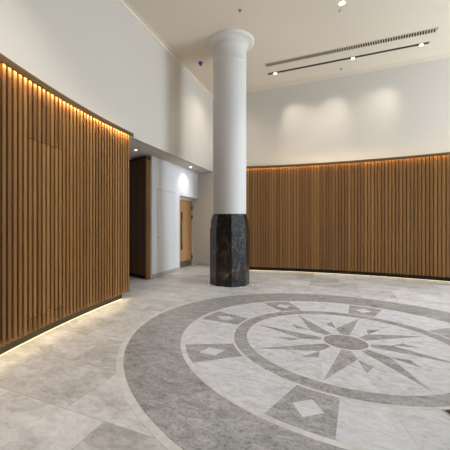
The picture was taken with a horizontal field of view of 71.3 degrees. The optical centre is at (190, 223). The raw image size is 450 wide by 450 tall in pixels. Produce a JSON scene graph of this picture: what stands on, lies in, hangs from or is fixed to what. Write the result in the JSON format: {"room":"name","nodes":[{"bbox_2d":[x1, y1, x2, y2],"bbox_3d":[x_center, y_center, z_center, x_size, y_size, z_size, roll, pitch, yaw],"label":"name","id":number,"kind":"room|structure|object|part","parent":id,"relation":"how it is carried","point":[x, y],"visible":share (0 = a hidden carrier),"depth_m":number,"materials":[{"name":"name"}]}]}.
{"room":"lobby","nodes":[
{"label":"lobby","id":0,"kind":"room"},
{"bbox_2d":[0,0,212,171],"bbox_3d":[-2.843,-2.950,2.587,0.120,2.500,16.950,0,0,25],"label":"wall","id":1,"kind":"structure","parent":0,"point":[96,54],"depth_m":5.64,"materials":[{"name":"white paint"}]},
{"bbox_2d":[118,0,212,98],"bbox_3d":[-2.703,-4.150,2.689,0.050,0.100,16.650,0,0,25],"label":"trim","id":2,"kind":"structure","parent":1,"relation":"attached to","point":[124,3],"depth_m":7.12,"materials":[{"name":"paint"}]},
{"bbox_2d":[129,139,207,172],"bbox_3d":[-2.427,-1.760,7.838,3.480,0.120,7.050,0,0,25],"label":"ceiling","id":3,"kind":"structure","parent":0,"point":[142,150],"depth_m":7.79,"materials":[{"name":"paint"}]},
{"bbox_2d":[148,156,197,278],"bbox_3d":[-0.508,-0.150,9.227,0.300,3.100,2.930,0,0,25],"label":"wall","id":4,"kind":"structure","parent":0,"point":[166,176],"depth_m":8.72,"materials":[{"name":"white paint"}]},
{"bbox_2d":[157,189,174,272],"bbox_3d":[-0.670,0.195,8.510,0.020,2.170,0.990,0,0,25],"label":"door","id":5,"kind":"structure","parent":4,"relation":"in","point":[165,199],"depth_m":8.45,"materials":[{"name":"paint"}]},
{"bbox_2d":[152,267,179,278],"bbox_3d":[-0.650,1.343,8.531,0.020,0.115,1.545,0,0,25],"label":"baseboard","id":6,"kind":"structure","parent":4,"relation":"attached to","point":[177,269],"depth_m":8.42,"materials":[{"name":"stone"}]},
{"bbox_2d":[180,197,192,267],"bbox_3d":[-0.222,0.282,9.946,0.144,2.235,1.385,0,0,25],"label":"door","id":7,"kind":"structure","parent":4,"relation":"in","point":[186,204],"depth_m":10.12,"materials":[{"name":"brown wood"}]},
{"bbox_3d":[-0.291,0.230,9.799,0.004,1.180,0.100,0,0,25],"label":"vision panel","id":8,"kind":"part","parent":7,"relation":"part of","materials":[{"name":"clear glass"}]},
{"bbox_3d":[-0.175,1.289,10.051,0.002,0.198,0.945,0,0,25],"label":"kick plate","id":9,"kind":"part","parent":7,"relation":"part of","materials":[{"name":"metal"}]},
{"bbox_2d":[0,265,449,449],"bbox_3d":[0.595,1.525,1.185,14.500,0.250,17.250,0,0,25],"label":"floor","id":10,"kind":"structure","parent":0,"point":[60,389],"depth_m":3.23,"materials":[{"name":"stone"}]},
{"bbox_2d":[0,53,133,355],"bbox_3d":[-1.762,-0.154,3.694,0.368,3.108,4.606,0,0,13],"label":"slatted screen","id":11,"kind":"object","parent":10,"relation":"on","point":[64,166],"visible":1,"depth_m":4.04,"materials":[{"name":"brown wood"}]},
{"bbox_3d":[-1.819,0.058,3.916,0.074,2.077,0.668,0,0,14],"label":"access door","id":12,"kind":"part","parent":11,"relation":"part of","materials":[{"name":"brown wood"}]},
{"bbox_2d":[0,299,120,355],"bbox_3d":[-1.849,1.397,3.633,0.200,0.007,4.446,0,0,12],"label":"floor light","id":13,"kind":"object","parent":11,"relation":"attached to","point":[90,310],"depth_m":4.20,"materials":[{"name":"white plastic"}]},
{"bbox_2d":[129,156,150,279],"bbox_3d":[-1.657,-0.130,8.309,1.691,3.060,0.180,0,0,44],"label":"slatted screen","id":14,"kind":"object","parent":10,"relation":"on","point":[139,168],"visible":0.49,"depth_m":7.92,"materials":[{"name":"brown wood"}]},
{"bbox_3d":[-1.687,-0.147,8.326,1.548,2.895,0.035,0,0,44],"label":"slat panel","id":15,"kind":"part","parent":14,"relation":"part of","materials":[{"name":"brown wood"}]},
{"bbox_2d":[205,29,253,286],"bbox_3d":[0.904,-1.400,7.280,1.130,5.600,1.130,0,0,25],"label":"column","id":16,"kind":"structure","parent":10,"relation":"on","point":[229,229],"depth_m":6.94,"materials":[{"name":"white paint"}]},
{"bbox_2d":[116,293,449,449],"bbox_3d":[1.822,1.398,3.674,5.264,0.003,5.264,0,0,25],"label":"medallion","id":17,"kind":"object","parent":10,"relation":"on","point":[211,392],"visible":1,"depth_m":2.90,"materials":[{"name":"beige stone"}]},
{"bbox_3d":[0.238,1.399,3.409,0.566,0.002,0.483,0,0,-9],"label":"panel","id":18,"kind":"part","parent":17,"relation":"part of","materials":[{"name":"grey stone"}]},
{"bbox_3d":[0.515,1.399,4.607,0.566,0.002,0.483,0,0,36],"label":"panel","id":19,"kind":"part","parent":17,"relation":"part of","materials":[{"name":"grey stone"}]},
{"bbox_3d":[1.558,1.399,5.258,0.483,0.002,0.566,0,0,-9],"label":"panel","id":20,"kind":"part","parent":17,"relation":"part of","materials":[{"name":"grey stone"}]},
{"bbox_3d":[0.890,1.399,2.367,0.483,0.002,0.566,0,0,36],"label":"panel","id":21,"kind":"part","parent":17,"relation":"part of","materials":[{"name":"grey stone"}]},
{"bbox_3d":[2.755,1.399,4.981,0.483,0.002,0.566,0,0,36],"label":"panel","id":22,"kind":"part","parent":17,"relation":"part of","materials":[{"name":"grey stone"}]},
{"bbox_3d":[3.406,1.399,3.939,0.566,0.002,0.483,0,0,-9],"label":"panel","id":23,"kind":"part","parent":17,"relation":"part of","materials":[{"name":"grey stone"}]},
{"bbox_2d":[246,152,449,281],"bbox_3d":[5.066,-0.147,7.601,8.362,3.094,0.865,0,0,29],"label":"slatted screen","id":24,"kind":"object","parent":10,"relation":"on","point":[380,217],"visible":0.94,"depth_m":8.36,"materials":[{"name":"brown wood"}]},
{"bbox_3d":[5.107,1.375,7.635,8.321,0.050,0.762,0,0,29],"label":"rail","id":25,"kind":"part","parent":24,"relation":"part of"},
{"bbox_2d":[126,0,449,93],"bbox_3d":[2.178,-4.325,0.463,11.020,0.250,17.250,0,0,25],"label":"ceiling","id":26,"kind":"structure","parent":0,"point":[280,29],"depth_m":6.67,"materials":[{"name":"paint"}]},
{"bbox_2d":[268,42,428,74],"bbox_3d":[3.845,-4.197,7.993,3.695,0.006,0.086,0,0,25],"label":"track","id":27,"kind":"object","parent":26,"relation":"attached to","point":[425,42],"visible":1,"depth_m":7.87,"materials":[{"name":"black metal"}]},
{"bbox_2d":[264,27,438,66],"bbox_3d":[3.651,-4.194,7.507,3.705,0.012,0.190,0,0,25],"label":"ceiling vent","id":28,"kind":"object","parent":26,"relation":"in","point":[432,30],"visible":1,"depth_m":7.39,"materials":[{"name":"metal"}]},
{"bbox_2d":[193,58,449,264],"bbox_3d":[4.090,-1.400,8.851,14.500,5.600,0.200,0,0,25],"label":"wall","id":29,"kind":"structure","parent":0,"point":[404,110],"depth_m":8.64,"materials":[{"name":"white paint"}]},
{"bbox_2d":[198,262,209,265],"bbox_3d":[1.251,1.343,10.024,2.240,0.115,0.020,0,0,25],"label":"baseboard","id":30,"kind":"structure","parent":29,"relation":"attached to","point":[199,263],"depth_m":10.38,"materials":[{"name":"stone"}]},
{"bbox_2d":[246,53,449,92],"bbox_3d":[5.540,-4.150,8.052,10.600,0.100,0.050,0,0,25],"label":"trim","id":31,"kind":"structure","parent":29,"relation":"attached to","point":[445,55],"depth_m":8.54,"materials":[{"name":"paint"}]}
]}

